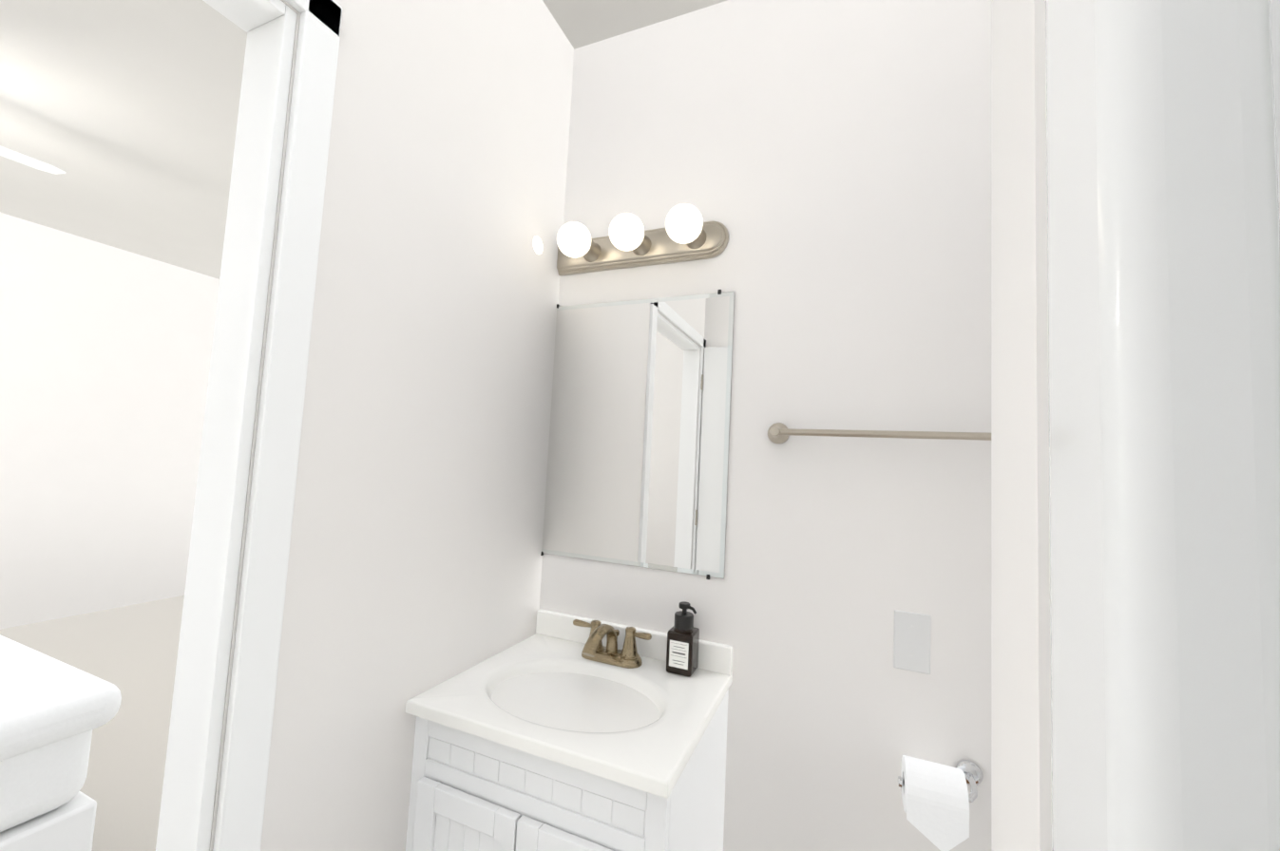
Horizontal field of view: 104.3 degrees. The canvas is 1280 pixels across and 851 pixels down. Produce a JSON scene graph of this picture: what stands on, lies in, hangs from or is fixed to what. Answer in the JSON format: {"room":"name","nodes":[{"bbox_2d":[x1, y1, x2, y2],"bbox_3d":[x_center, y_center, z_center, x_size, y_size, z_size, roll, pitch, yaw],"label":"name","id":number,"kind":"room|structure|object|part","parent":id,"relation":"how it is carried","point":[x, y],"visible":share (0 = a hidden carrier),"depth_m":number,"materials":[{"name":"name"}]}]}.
{"room":"bathroom","nodes":[
{"label":"bathroom","id":0,"kind":"room"},
{"bbox_2d":[0,595,184,850],"bbox_3d":[-2.884,1.314,1.248,4.360,0.060,5.200,1,-4,23],"label":"floor","id":1,"kind":"structure","parent":0,"point":[130,652],"depth_m":2.56,"materials":[{"name":"carpet"}]},
{"bbox_2d":[0,635,121,850],"bbox_3d":[-2.840,0.699,1.106,2.230,1.150,1.690,1,-4,23],"label":"dresser","id":2,"kind":"object","parent":1,"relation":"on","point":[54,713],"visible":1,"depth_m":1.34,"materials":[{"name":"white wood"}]},
{"bbox_2d":[0,212,219,630],"bbox_3d":[-4.228,-0.010,3.477,0.100,2.760,2.170,1,-4,23],"label":"wall","id":3,"kind":"structure","parent":0,"point":[105,351],"depth_m":3.71,"materials":[{"name":"paint"}]},
{"bbox_2d":[0,0,247,279],"bbox_3d":[-2.744,-1.505,1.448,4.360,0.080,5.200,1,-4,23],"label":"ceiling","id":4,"kind":"structure","parent":0,"point":[123,114],"depth_m":2.26,"materials":[{"name":"paint"}]},
{"bbox_2d":[0,146,65,174],"bbox_3d":[-2.945,-1.219,1.801,1.213,0.460,1.159,1,-4,23],"label":"ceiling fan","id":5,"kind":"object","parent":4,"relation":"hanging from","point":[26,160],"visible":1,"depth_m":2.23,"materials":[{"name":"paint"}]},
{"bbox_2d":[209,0,573,850],"bbox_3d":[-0.626,0.040,0.800,0.100,2.640,1.572,1,-4,23],"label":"wall","id":6,"kind":"structure","parent":0,"point":[414,553],"depth_m":1.03,"materials":[{"name":"paint"}]},
{"bbox_2d":[155,0,296,850],"bbox_3d":[-0.799,0.310,0.406,0.100,2.030,0.759,1,-4,23],"label":"door frame","id":7,"kind":"structure","parent":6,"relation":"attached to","point":[268,27],"depth_m":0.76,"materials":[{"name":"paint"}]},
{"bbox_2d":[212,0,342,850],"bbox_3d":[-0.744,0.280,0.386,0.016,2.092,0.884,1,-4,23],"label":"door frame","id":8,"kind":"structure","parent":6,"relation":"attached to","point":[244,768],"depth_m":0.78,"materials":[{"name":"paint"}]},
{"bbox_2d":[542,0,727,49],"bbox_3d":[0.352,-1.299,0.484,2.100,0.080,1.822,1,-4,23],"label":"ceiling","id":9,"kind":"structure","parent":0,"point":[582,23],"depth_m":1.46,"materials":[{"name":"paint"}]},
{"bbox_2d":[539,0,991,850],"bbox_3d":[0.540,0.127,1.211,1.930,2.640,0.100,1,-4,23],"label":"wall","id":10,"kind":"structure","parent":0,"point":[827,163],"depth_m":1.21,"materials":[{"name":"paint"}]},
{"bbox_2d":[533,203,728,275],"bbox_3d":[-0.090,-0.518,1.387,0.644,0.108,0.172,1,-4,23],"label":"sconce","id":11,"kind":"object","parent":10,"relation":"attached to","point":[686,234],"visible":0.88,"depth_m":1.36,"materials":[{"name":"silver metal"}]},
{"bbox_2d":[540,289,734,579],"bbox_3d":[-0.048,0.011,1.410,0.608,0.763,0.009,1,-4,23],"label":"mirror","id":12,"kind":"object","parent":10,"relation":"attached to","point":[638,462],"visible":0.98,"depth_m":1.38,"materials":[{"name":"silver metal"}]},
{"bbox_2d":[767,422,991,443],"bbox_3d":[0.579,0.022,1.110,0.586,0.052,0.072,1,-4,23],"label":"towel rail","id":13,"kind":"object","parent":10,"relation":"attached to","point":[779,433],"visible":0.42,"depth_m":1.11,"materials":[{"name":"silver metal"}]},
{"bbox_2d":[893,610,931,674],"bbox_3d":[0.599,0.476,1.096,0.072,0.126,0.007,1,-4,23],"label":"outlet","id":14,"kind":"object","parent":10,"relation":"attached to","point":[911,641],"visible":1,"depth_m":1.09,"materials":[{"name":"white plastic"}]},
{"bbox_2d":[897,760,983,802],"bbox_3d":[0.620,0.723,1.026,0.162,0.054,0.077,1,-4,23],"label":"toilet paper holder","id":15,"kind":"object","parent":10,"relation":"attached to","point":[973,773],"visible":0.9,"depth_m":1.02,"materials":[{"name":"silver metal"}]},
{"bbox_2d":[901,755,969,850],"bbox_3d":[0.591,0.753,1.003,0.106,0.133,0.102,1,-4,23],"label":"toilet paper roll","id":16,"kind":"object","parent":15,"relation":"attached to","point":[935,802],"visible":1,"depth_m":0.96,"materials":[{"name":"white paper"}]},
{"bbox_2d":[991,0,1051,850],"bbox_3d":[0.762,0.065,0.168,1.050,2.640,0.114,1,-4,23],"label":"wall","id":17,"kind":"structure","parent":0,"point":[1021,745],"depth_m":0.36,"materials":[{"name":"paint"}]},
{"bbox_3d":[0.218,1.401,0.292,2.100,0.060,1.822,1,-4,23],"label":"floor","id":18,"kind":"structure","parent":0,"visible":0},
{"bbox_2d":[405,609,732,850],"bbox_3d":[-0.144,0.967,1.106,0.572,0.885,0.478,1,-4,23],"label":"bathroom vanity","id":19,"kind":"object","parent":18,"relation":"on","point":[687,814],"depth_m":0.98,"materials":[{"name":"white wood"}]},
{"bbox_3d":[-0.127,0.616,1.131,0.572,0.180,0.478,1,-4,23],"label":"bathroom vanity top","id":20,"kind":"part","parent":19,"relation":"part of","materials":[{"name":"white ceramic"}]},
{"bbox_2d":[573,619,651,668],"bbox_3d":[-0.092,0.548,1.240,0.224,0.102,0.172,1,-4,23],"label":"faucet","id":21,"kind":"object","parent":19,"relation":"on","point":[627,657],"visible":1,"depth_m":1.25,"materials":[{"name":"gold metal"}]},
{"bbox_2d":[666,601,699,677],"bbox_3d":[0.110,0.527,1.241,0.069,0.164,0.067,1,-4,23],"label":"soap dispenser","id":22,"kind":"object","parent":19,"relation":"on","point":[682,646],"visible":1,"depth_m":1.22,"materials":[{"name":"black plastic"}]},
{"bbox_2d":[1045,0,1279,850],"bbox_3d":[0.558,0.029,-0.207,0.966,2.637,0.733,1,-4,23],"label":"shower stall","id":23,"kind":"object","parent":18,"relation":"on","point":[1163,191],"visible":1,"depth_m":0.22,"materials":[{"name":"plastic"}]}
]}

